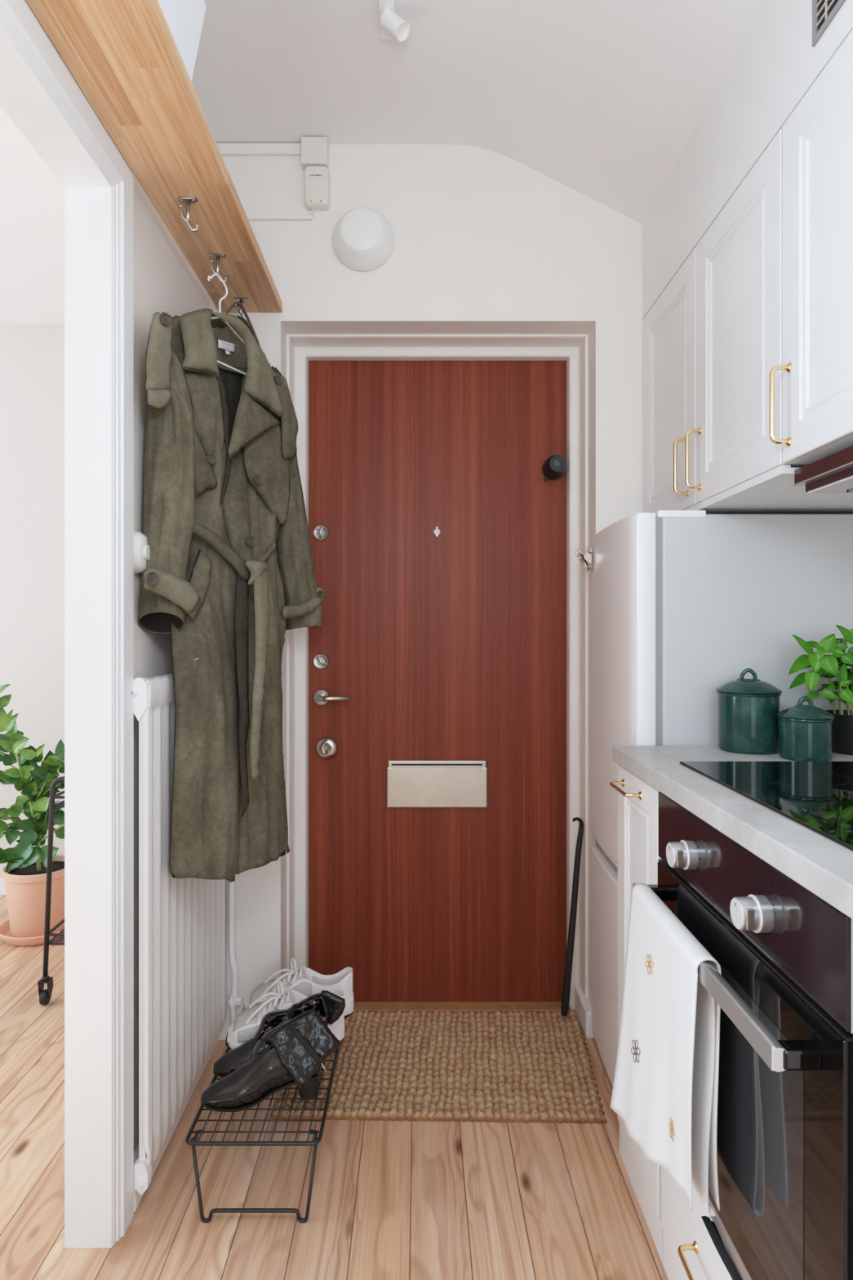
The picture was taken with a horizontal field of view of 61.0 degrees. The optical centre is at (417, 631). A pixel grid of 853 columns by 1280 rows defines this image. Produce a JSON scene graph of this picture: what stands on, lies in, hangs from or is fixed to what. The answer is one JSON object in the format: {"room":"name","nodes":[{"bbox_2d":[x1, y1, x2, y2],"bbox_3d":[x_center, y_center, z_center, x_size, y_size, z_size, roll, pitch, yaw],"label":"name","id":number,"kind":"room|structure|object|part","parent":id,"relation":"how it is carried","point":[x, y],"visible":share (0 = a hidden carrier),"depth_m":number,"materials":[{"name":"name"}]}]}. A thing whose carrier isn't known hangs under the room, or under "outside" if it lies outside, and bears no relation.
{"room":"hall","nodes":[
{"label":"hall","id":0,"kind":"room"},
{"bbox_2d":[0,324,64,878],"bbox_3d":[-2.381,-0.170,3.300,3.437,2.700,0.100,0,0,0],"label":"wall","id":1,"kind":"structure","parent":0,"point":[32,356],"depth_m":3.25,"materials":[{"name":"beige paint"}]},
{"bbox_2d":[0,878,5,894],"bbox_3d":[-2.332,1.145,3.243,3.337,0.070,0.014,0,0,0],"label":"baseboard","id":2,"kind":"structure","parent":1,"relation":"attached to","point":[2,889],"depth_m":3.24,"materials":[{"name":"white paint"}]},
{"bbox_2d":[0,106,64,324],"bbox_3d":[-2.381,-1.450,0.500,3.437,0.140,5.600,0,0,0],"label":"ceiling","id":3,"kind":"structure","parent":0,"point":[32,197],"depth_m":2.51,"materials":[{"name":"white paint"}]},
{"bbox_2d":[133,174,209,1150],"bbox_3d":[-0.631,-0.195,0.500,0.063,2.750,5.600,0,0,0],"label":"wall","id":4,"kind":"structure","parent":0,"point":[165,281],"depth_m":1.57,"materials":[{"name":"white paint"}]},
{"bbox_2d":[0,0,133,1248],"bbox_3d":[-0.631,0.125,0.902,0.115,2.110,1.125,0,0,0],"label":"door frame","id":5,"kind":"structure","parent":4,"relation":"attached to","point":[39,94],"depth_m":1.39,"materials":[{"name":"white paint"}]},
{"bbox_2d":[133,531,150,573],"bbox_3d":[-0.583,-0.166,1.524,0.034,0.090,0.090,0,0,0],"label":"switch","id":6,"kind":"object","parent":4,"relation":"attached to","point":[141,548],"visible":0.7,"depth_m":1.50,"materials":[{"name":"white plastic"}]},
{"bbox_3d":[-0.569,-0.166,1.524,0.008,0.032,0.032,0,0,0],"label":"switch knob","id":7,"kind":"part","parent":6,"relation":"part of","materials":[{"name":"beige plastic"}]},
{"bbox_2d":[26,0,282,312],"bbox_3d":[-0.482,-0.935,1.196,0.182,0.030,1.791,0,0,0],"label":"oak shelf","id":8,"kind":"object","parent":4,"relation":"attached to","point":[124,56],"visible":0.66,"depth_m":1.32,"materials":[{"name":"brown wood"}]},
{"bbox_2d":[157,0,206,82],"bbox_3d":[-0.478,-1.021,1.024,0.220,0.142,0.469,0,0,0],"label":"storage box","id":9,"kind":"object","parent":8,"relation":"on","point":[184,19],"visible":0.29,"depth_m":1.20,"materials":[{"name":"white"}]},
{"bbox_2d":[177,196,199,232],"bbox_3d":[-0.488,-0.885,1.538,0.044,0.069,0.019,0,0,0],"label":"coat hook","id":10,"kind":"object","parent":8,"relation":"attached to","point":[188,200],"visible":1,"depth_m":1.53,"materials":[{"name":"silver metal"}]},
{"bbox_3d":[-0.489,-0.918,1.539,0.042,0.004,0.017,0,0,0],"label":"plate","id":11,"kind":"part","parent":10,"relation":"part of","materials":[{"name":"silver metal"}]},
{"bbox_3d":[-0.489,-0.892,1.539,0.009,0.048,0.010,0,0,15],"label":"stem","id":12,"kind":"part","parent":10,"relation":"part of","materials":[{"name":"silver metal"}]},
{"bbox_2d":[208,253,226,284],"bbox_3d":[-0.488,-0.885,1.767,0.044,0.069,0.019,0,0,0],"label":"coat hook","id":13,"kind":"object","parent":8,"relation":"attached to","point":[217,255],"visible":0.86,"depth_m":1.76,"materials":[{"name":"silver metal"}]},
{"bbox_3d":[-0.489,-0.892,1.768,0.009,0.048,0.010,0,0,15],"label":"stem","id":14,"kind":"part","parent":13,"relation":"part of","materials":[{"name":"silver metal"}]},
{"bbox_3d":[-0.489,-0.918,1.768,0.042,0.004,0.017,0,0,0],"label":"plate","id":15,"kind":"part","parent":13,"relation":"part of","materials":[{"name":"silver metal"}]},
{"bbox_2d":[207,273,246,375],"bbox_3d":[-0.467,-0.752,1.781,0.027,0.207,0.419,0,0,27],"label":"wire hanger","id":16,"kind":"object","parent":13,"relation":"hanging from","point":[209,277],"visible":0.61,"depth_m":1.75,"materials":[{"name":"white metal"}]},
{"bbox_3d":[-0.471,-0.707,1.784,0.017,0.116,0.419,0,0,27],"label":"hanger frame","id":17,"kind":"part","parent":16,"relation":"part of","materials":[{"name":"white metal"}]},
{"bbox_2d":[137,308,324,882],"bbox_3d":[-0.429,-0.107,1.778,0.170,1.410,0.717,0,0,25],"label":"coat","id":18,"kind":"object","parent":16,"relation":"hanging from","point":[229,570],"visible":1,"depth_m":1.69,"materials":[{"name":"green fabric"}]},
{"bbox_3d":[-0.483,-0.063,1.671,0.090,1.309,0.262,0,0,27],"label":"panel","id":19,"kind":"part","parent":18,"relation":"part of","materials":[{"name":"green fabric"}]},
{"bbox_3d":[-0.458,-0.107,1.817,0.077,1.410,0.503,0,0,27],"label":"panel","id":20,"kind":"part","parent":18,"relation":"part of","materials":[{"name":"green fabric"}]},
{"bbox_3d":[-0.386,-0.055,1.877,0.094,1.294,0.301,0,0,27],"label":"panel","id":21,"kind":"part","parent":18,"relation":"part of","materials":[{"name":"green fabric"}]},
{"bbox_2d":[233,297,248,322],"bbox_3d":[-0.488,-0.885,1.999,0.044,0.069,0.019,0,0,0],"label":"coat hook","id":22,"kind":"object","parent":8,"relation":"attached to","point":[241,300],"visible":0.68,"depth_m":1.99,"materials":[{"name":"silver metal"}]},
{"bbox_3d":[-0.489,-0.918,2.000,0.042,0.004,0.017,0,0,0],"label":"plate","id":23,"kind":"part","parent":22,"relation":"part of","materials":[{"name":"silver metal"}]},
{"bbox_3d":[-0.488,-0.892,2.000,0.009,0.048,0.010,0,0,15],"label":"stem","id":24,"kind":"part","parent":22,"relation":"part of","materials":[{"name":"silver metal"}]},
{"bbox_2d":[225,302,260,346],"bbox_3d":[-0.480,-0.810,1.995,0.145,0.187,0.035,0,0,16],"label":"leather strap","id":25,"kind":"object","parent":22,"relation":"hanging from","point":[239,304],"visible":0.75,"depth_m":1.98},
{"bbox_2d":[133,1033,218,1212],"bbox_3d":[-0.587,1.137,1.778,0.027,0.085,0.625,0,0,0],"label":"baseboard","id":26,"kind":"structure","parent":4,"relation":"attached to","point":[137,1197],"depth_m":1.69,"materials":[{"name":"white paint"}]},
{"bbox_2d":[131,673,242,1195],"bbox_3d":[-0.559,0.530,1.770,0.069,1.300,0.643,0,0,4],"label":"panel radiator","id":27,"kind":"object","parent":4,"relation":"attached to","point":[182,1002],"visible":0.6,"depth_m":1.58,"materials":[{"name":"white metal"}]},
{"bbox_3d":[-0.562,0.606,1.772,0.014,1.008,0.596,0,0,0],"label":"plate","id":28,"kind":"part","parent":27,"relation":"part of","materials":[{"name":"white metal"}]},
{"bbox_2d":[0,894,668,1279],"bbox_3d":[-1.420,1.210,0.550,5.160,0.060,5.700,0,0,0],"label":"floor","id":29,"kind":"structure","parent":0,"point":[391,1200],"depth_m":1.52,"materials":[{"name":"brown wood"}]},
{"bbox_2d":[0,684,64,946],"bbox_3d":[-1.515,0.694,2.830,0.503,0.971,0.296,0,0,0],"label":"potted plant","id":30,"kind":"object","parent":29,"relation":"on","point":[24,875],"visible":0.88,"depth_m":2.75,"materials":[{"name":"green plant"}]},
{"bbox_3d":[-1.475,1.040,2.830,0.264,0.255,0.264,0,0,0],"label":"pot","id":31,"kind":"part","parent":30,"relation":"part of","materials":[{"name":"ceramic"}]},
{"bbox_2d":[37,776,64,1004],"bbox_3d":[-0.985,0.820,2.425,0.420,0.720,0.315,0,0,0],"label":"cart","id":32,"kind":"object","parent":29,"relation":"on","point":[45,995],"visible":0.2,"depth_m":2.28,"materials":[{"name":"black metal"}]},
{"bbox_3d":[-1.179,1.093,2.290,0.024,0.022,0.024,0,0,0],"label":"castor stem","id":33,"kind":"part","parent":32,"relation":"part of","materials":[{"name":"black plastic"}]},
{"bbox_2d":[49,930,64,942],"bbox_3d":[-0.985,0.990,2.425,0.381,0.002,0.270,0,0,0],"label":"tray","id":34,"kind":"object","parent":32,"relation":"on","point":[55,937],"depth_m":2.32,"materials":[{"name":"black metal"}]},
{"bbox_2d":[55,801,64,805],"bbox_3d":[-0.985,0.555,2.425,0.345,0.002,0.270,0,0,0],"label":"tray","id":35,"kind":"object","parent":32,"relation":"on","point":[61,803],"depth_m":2.32,"materials":[{"name":"black metal"}]},
{"bbox_2d":[185,1046,339,1222],"bbox_3d":[-0.329,1.081,1.734,0.273,0.197,0.602,0,0,0],"label":"shoe rack","id":36,"kind":"object","parent":29,"relation":"on","point":[316,1140],"visible":0.48,"depth_m":1.45,"materials":[{"name":"black metal"}]},
{"bbox_3d":[-0.329,1.100,1.451,0.257,0.159,0.019,0,0,0],"label":"leg","id":37,"kind":"part","parent":36,"relation":"part of","materials":[{"name":"black metal"}]},
{"bbox_3d":[-0.329,1.017,1.734,0.273,0.008,0.600,0,0,0],"label":"rack frame","id":38,"kind":"part","parent":36,"relation":"part of","materials":[{"name":"black metal"}]},
{"bbox_2d":[200,1008,342,1111],"bbox_3d":[-0.314,0.919,1.576,0.300,0.184,0.135,0,0,0],"label":"boot","id":39,"kind":"object","parent":36,"relation":"on","point":[293,1051],"visible":1,"depth_m":1.54,"materials":[{"name":"black leather"}]},
{"bbox_2d":[213,990,345,1077],"bbox_3d":[-0.320,0.923,1.679,0.298,0.175,0.080,0,0,-12],"label":"boot","id":40,"kind":"object","parent":36,"relation":"on","point":[330,1006],"visible":0.47,"depth_m":1.66,"materials":[{"name":"black leather"}]},
{"bbox_2d":[225,980,344,1049],"bbox_3d":[-0.324,0.944,1.771,0.288,0.138,0.125,0,0,0],"label":"sneaker","id":41,"kind":"object","parent":36,"relation":"on","point":[246,1023],"visible":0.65,"depth_m":1.76,"materials":[{"name":"white leather"}]},
{"bbox_2d":[242,958,353,1018],"bbox_3d":[-0.313,0.944,1.896,0.289,0.138,0.124,0,0,0],"label":"sneaker","id":42,"kind":"object","parent":36,"relation":"on","point":[307,981],"visible":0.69,"depth_m":1.89,"materials":[{"name":"white leather"}]},
{"bbox_2d":[271,1009,606,1124],"bbox_3d":[0.069,1.169,1.989,0.851,0.021,0.513,0,0,0],"label":"jute rug","id":43,"kind":"object","parent":29,"relation":"on","point":[496,1066],"visible":0.87,"depth_m":1.92,"materials":[{"name":"beige wicker"}]},
{"bbox_2d":[560,817,583,1016],"bbox_3d":[0.462,0.848,2.158,0.072,0.589,0.017,0,0,-17],"label":"shoehorn","id":44,"kind":"object","parent":43,"relation":"on","point":[570,949],"visible":1,"depth_m":2.16,"materials":[{"name":"black plastic"}]},
{"bbox_2d":[353,1001,571,1013],"bbox_3d":[0.062,1.175,2.261,0.823,0.012,0.053,0,0,0],"label":"threshold","id":45,"kind":"object","parent":29,"relation":"on","point":[476,1006],"visible":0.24,"depth_m":2.25,"materials":[{"name":"brown wood"}]},
{"bbox_2d":[609,764,662,1262],"bbox_3d":[0.729,0.740,1.496,0.622,0.881,0.288,0,0,0],"label":"base cabinet","id":46,"kind":"object","parent":29,"relation":"on","point":[638,857],"visible":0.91,"depth_m":1.51,"materials":[{"name":"white wood"}]},
{"bbox_3d":[0.435,0.333,1.527,0.034,0.008,0.130,0,0,0],"label":"handle","id":47,"kind":"part","parent":46,"relation":"part of","materials":[{"name":"gold metal"}]},
{"bbox_2d":[661,1166,742,1279],"bbox_3d":[0.729,0.740,1.052,0.622,0.881,0.600,0,0,0],"label":"drawer","id":48,"kind":"object","parent":29,"relation":"on","point":[690,1252],"visible":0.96,"depth_m":1.21,"materials":[{"name":"white wood"}]},
{"bbox_3d":[0.435,0.999,1.110,0.034,0.008,0.136,0,0,0],"label":"handle","id":49,"kind":"part","parent":48,"relation":"part of","materials":[{"name":"gold metal"}]},
{"bbox_2d":[632,791,852,1279],"bbox_3d":[0.697,0.593,1.051,0.606,0.594,0.596,0,0,0],"label":"oven","id":50,"kind":"object","parent":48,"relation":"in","point":[783,991],"visible":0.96,"depth_m":0.90,"materials":[{"name":"black glass"}]},
{"bbox_2d":[610,882,721,1216],"bbox_3d":[0.388,0.661,1.159,0.076,0.410,0.314,0,0,0],"label":"tea towel","id":51,"kind":"object","parent":50,"relation":"hanging from","point":[665,1091],"visible":0.99,"depth_m":1.11,"materials":[{"name":"white fabric"}]},
{"bbox_3d":[0.458,0.358,1.051,0.020,0.120,0.594,0,0,0],"label":"control panel","id":52,"kind":"part","parent":50,"relation":"part of","materials":[{"name":"brown glass"}]},
{"bbox_2d":[755,872,779,950],"bbox_3d":[0.448,0.360,0.927,0.002,0.087,0.068,0,0,0],"label":"print","id":53,"kind":"object","parent":50,"relation":"on","point":[767,884],"depth_m":0.91,"materials":[{"name":"black"}]},
{"bbox_3d":[0.460,0.358,1.051,0.016,0.123,0.596,0,0,0],"label":"panel trim","id":54,"kind":"part","parent":50,"relation":"part of","materials":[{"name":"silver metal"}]},
{"bbox_2d":[591,510,852,1085],"bbox_3d":[0.768,0.452,1.868,0.564,1.457,0.428,0,0,0],"label":"fridge","id":55,"kind":"object","parent":29,"relation":"on","point":[684,602],"visible":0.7,"depth_m":1.66,"materials":[{"name":"white metal"}]},
{"bbox_2d":[575,546,592,571],"bbox_3d":[0.469,-0.205,2.045,0.047,0.071,0.034,0,0,0],"label":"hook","id":56,"kind":"object","parent":55,"relation":"attached to","point":[586,558],"visible":1,"depth_m":2.04,"materials":[{"name":"silver metal"}]},
{"bbox_3d":[0.516,0.879,1.869,0.058,0.522,0.427,0,0,0],"label":"freezer door","id":57,"kind":"part","parent":55,"relation":"part of","materials":[{"name":"white metal"}]},
{"bbox_3d":[0.605,-0.269,1.868,0.110,0.016,0.428,0,0,0],"label":"trim","id":58,"kind":"part","parent":55,"relation":"part of","materials":[{"name":"white plastic"}]},
{"bbox_3d":[0.746,0.739,0.449,0.588,0.881,0.598,0,0,0],"label":"base cabinet","id":59,"kind":"object","parent":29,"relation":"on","visible":0},
{"bbox_2d":[613,745,852,919],"bbox_3d":[0.751,0.278,0.884,0.614,0.035,1.528,0,0,0],"label":"countertop","id":60,"kind":"structure","parent":59,"relation":"on","point":[819,864],"depth_m":1.04,"materials":[{"name":"grey stone"}]},
{"bbox_2d":[715,668,782,754],"bbox_3d":[0.723,0.170,1.582,0.134,0.179,0.134,0,0,0],"label":"canister","id":61,"kind":"object","parent":60,"relation":"on","point":[748,708],"visible":1,"depth_m":1.53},
{"bbox_3d":[0.723,0.095,1.582,0.035,0.028,0.008,0,0,13],"label":"lid handle","id":62,"kind":"part","parent":61,"relation":"part of","materials":[{"name":"green ceramic"}]},
{"bbox_3d":[0.723,0.105,1.582,0.050,0.003,0.050,0,0,0],"label":"handle plate","id":63,"kind":"part","parent":61,"relation":"part of","materials":[{"name":"green ceramic"}]},
{"bbox_3d":[0.723,0.119,1.582,0.134,0.027,0.134,0,0,0],"label":"lid","id":64,"kind":"part","parent":61,"relation":"part of","materials":[{"name":"green ceramic"}]},
{"bbox_2d":[680,761,852,850],"bbox_3d":[0.774,0.257,1.133,0.522,0.005,0.576,0,0,0],"label":"induction hob","id":65,"kind":"object","parent":60,"relation":"in","point":[817,796],"visible":1,"depth_m":1.18,"materials":[{"name":"black glass"}]},
{"bbox_2d":[776,696,835,761],"bbox_3d":[0.791,0.196,1.478,0.105,0.128,0.105,0,0,0],"label":"canister","id":66,"kind":"object","parent":60,"relation":"on","point":[805,731],"visible":0.98,"depth_m":1.44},
{"bbox_3d":[0.791,0.144,1.478,0.030,0.023,0.008,0,0,13],"label":"lid handle","id":67,"kind":"part","parent":66,"relation":"part of","materials":[{"name":"green ceramic"}]},
{"bbox_3d":[0.791,0.152,1.478,0.040,0.003,0.040,0,0,0],"label":"handle plate","id":68,"kind":"part","parent":66,"relation":"part of","materials":[{"name":"green ceramic"}]},
{"bbox_3d":[0.791,0.164,1.478,0.105,0.023,0.105,0,0,0],"label":"lid","id":69,"kind":"part","parent":66,"relation":"part of","materials":[{"name":"green ceramic"}]},
{"bbox_2d":[788,625,852,755],"bbox_3d":[0.923,0.124,1.564,0.257,0.273,0.154,0,0,0],"label":"basil plant","id":70,"kind":"object","parent":60,"relation":"on","point":[828,665],"visible":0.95,"depth_m":1.52,"materials":[{"name":"green plant"}]},
{"bbox_3d":[0.945,0.218,1.560,0.128,0.084,0.128,0,0,0],"label":"pot","id":71,"kind":"part","parent":70,"relation":"part of","materials":[{"name":"black plastic"}]},
{"bbox_2d":[209,144,644,1039],"bbox_3d":[0.230,-0.195,2.225,1.860,2.750,0.269,0,0,0],"label":"wall","id":72,"kind":"structure","parent":0,"point":[479,233],"depth_m":2.09,"materials":[{"name":"white paint"}]},
{"bbox_2d":[216,137,328,171],"bbox_3d":[-0.426,-1.366,2.072,0.339,0.076,0.038,0,0,0],"label":"junction box","id":73,"kind":"object","parent":72,"relation":"attached to","point":[313,151],"visible":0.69,"depth_m":2.08,"materials":[{"name":"beige plastic"}]},
{"bbox_3d":[-0.294,-1.366,2.072,0.075,0.076,0.038,0,0,0],"label":"box lid","id":74,"kind":"part","parent":73,"relation":"part of","materials":[{"name":"beige plastic"}]},
{"bbox_2d":[246,166,330,220],"bbox_3d":[-0.424,-1.256,2.074,0.343,0.141,0.034,0,0,0],"label":"door chime","id":75,"kind":"object","parent":72,"relation":"attached to","point":[317,179],"visible":0.94,"depth_m":2.06,"materials":[{"name":"beige plastic"}]},
{"bbox_2d":[332,207,394,271],"bbox_3d":[-0.157,-1.126,2.056,0.177,0.177,0.070,0,0,0],"label":"wall lamp","id":76,"kind":"object","parent":72,"relation":"attached to","point":[363,239],"visible":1,"depth_m":2.03,"materials":[{"name":"white glass"}]},
{"bbox_2d":[309,360,566,1001],"bbox_3d":[0.063,0.158,2.273,0.815,2.029,0.122,0,0,0],"label":"door","id":77,"kind":"structure","parent":72,"relation":"in","point":[437,489],"depth_m":2.29,"materials":[{"name":"brown wood"}]},
{"bbox_3d":[-0.285,0.366,2.274,0.069,0.069,0.028,0,0,0],"label":"knob","id":78,"kind":"part","parent":77,"relation":"part of","materials":[{"name":"silver metal"}]},
{"bbox_3d":[-0.263,0.208,2.253,0.102,0.019,0.053,0,0,0],"label":"lever","id":79,"kind":"part","parent":77,"relation":"part of","materials":[{"name":"silver metal"}]},
{"bbox_3d":[0.060,0.482,2.284,0.318,0.149,0.009,0,0,0],"label":"letter plate","id":80,"kind":"part","parent":77,"relation":"part of","materials":[{"name":"metal"}]},
{"bbox_3d":[0.427,-0.512,2.250,0.070,0.070,0.076,0,0,0],"label":"lock knob","id":81,"kind":"part","parent":77,"relation":"part of","materials":[{"name":"black plastic"}]},
{"bbox_2d":[279,320,597,1009],"bbox_3d":[0.059,0.140,2.196,0.918,2.080,0.212,0,0,0],"label":"door frame","id":82,"kind":"structure","parent":72,"relation":"attached to","point":[575,342],"depth_m":2.24,"materials":[{"name":"paint"}]},
{"bbox_2d":[574,986,594,1038],"bbox_3d":[0.500,1.141,2.171,0.027,0.078,0.157,0,0,0],"label":"baseboard reveal","id":83,"kind":"structure","parent":72,"relation":"attached to","point":[583,1007],"depth_m":2.14,"materials":[{"name":"white paint"}]},
{"bbox_2d":[643,246,852,514],"bbox_3d":[0.834,-0.591,1.890,0.441,0.618,0.394,0,0,0],"label":"upper cabinet","id":84,"kind":"object","parent":72,"relation":"attached to","point":[669,326],"visible":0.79,"depth_m":1.86,"materials":[{"name":"white wood"}]},
{"bbox_3d":[0.658,-0.600,1.890,0.018,0.601,0.393,0,0,0],"label":"cabinet door","id":85,"kind":"part","parent":84,"relation":"part of","materials":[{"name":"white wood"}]},
{"bbox_3d":[0.631,-0.395,1.737,0.035,0.138,0.008,0,0,0],"label":"handle","id":86,"kind":"part","parent":84,"relation":"part of","materials":[{"name":"gold metal"}]},
{"bbox_2d":[191,0,766,224],"bbox_3d":[0.245,-1.274,0.000,1.790,0.692,4.600,0,0,0],"label":"ceiling","id":87,"kind":"structure","parent":0,"point":[602,100],"depth_m":1.76,"materials":[{"name":"paint"}]},
{"bbox_2d":[377,0,409,41],"bbox_3d":[-0.052,-1.362,1.440,0.069,0.090,0.520,0,0,0],"label":"ceiling spotlight","id":88,"kind":"object","parent":87,"relation":"attached to","point":[392,25],"visible":1,"depth_m":1.61,"materials":[{"name":"white paint"}]},
{"bbox_2d":[701,1215,741,1279],"bbox_3d":[0.441,0.903,0.978,0.018,0.031,0.252,0,0,0],"label":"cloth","id":89,"kind":"object","parent":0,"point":[710,1225],"visible":1,"depth_m":1.05,"materials":[{"name":"black fabric"}]},
{"bbox_2d":[642,0,852,318],"bbox_3d":[0.658,-1.042,0.945,0.019,0.279,2.290,0,0,0],"label":"wall","id":90,"kind":"structure","parent":0,"point":[776,64],"depth_m":1.47,"materials":[{"name":"white paint"}]},
{"bbox_2d":[812,0,845,47],"bbox_3d":[0.647,-1.038,1.042,0.005,0.164,0.284,0,0,0],"label":"air vent","id":91,"kind":"object","parent":90,"relation":"in","point":[824,11],"visible":1,"depth_m":1.16,"materials":[{"name":"grey paint"}]},
{"bbox_3d":[1.110,-0.195,0.000,0.100,2.750,4.600,0,0,0],"label":"wall","id":92,"kind":"structure","parent":0,"visible":0},
{"bbox_2d":[684,128,852,510],"bbox_3d":[0.834,-0.591,1.492,0.441,0.618,0.395,0,0,0],"label":"upper cabinet","id":93,"kind":"object","parent":92,"relation":"attached to","point":[740,256],"visible":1,"depth_m":1.48,"materials":[{"name":"white wood"}]},
{"bbox_3d":[0.631,-0.395,1.660,0.035,0.138,0.008,0,0,0],"label":"handle","id":94,"kind":"part","parent":93,"relation":"part of","materials":[{"name":"gold metal"}]},
{"bbox_3d":[0.658,-0.600,1.492,0.018,0.601,0.394,0,0,0],"label":"cabinet door","id":95,"kind":"part","parent":93,"relation":"part of","materials":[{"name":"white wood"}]},
{"bbox_2d":[769,29,852,463],"bbox_3d":[0.834,-0.600,1.092,0.441,0.601,0.396,0,0,0],"label":"upper cabinet","id":96,"kind":"object","parent":92,"relation":"attached to","point":[817,366],"visible":1,"depth_m":1.18,"materials":[{"name":"white wood"}]},
{"bbox_3d":[0.631,-0.395,1.262,0.035,0.138,0.008,0,0,0],"label":"handle","id":97,"kind":"part","parent":96,"relation":"part of","materials":[{"name":"gold metal"}]},
{"bbox_2d":[793,445,852,493],"bbox_3d":[0.859,-0.268,0.992,0.383,0.059,0.584,0,0,0],"label":"hood","id":98,"kind":"object","parent":92,"relation":"attached to","point":[833,473],"visible":1,"depth_m":1.20,"materials":[{"name":"brown metal"}]}
]}

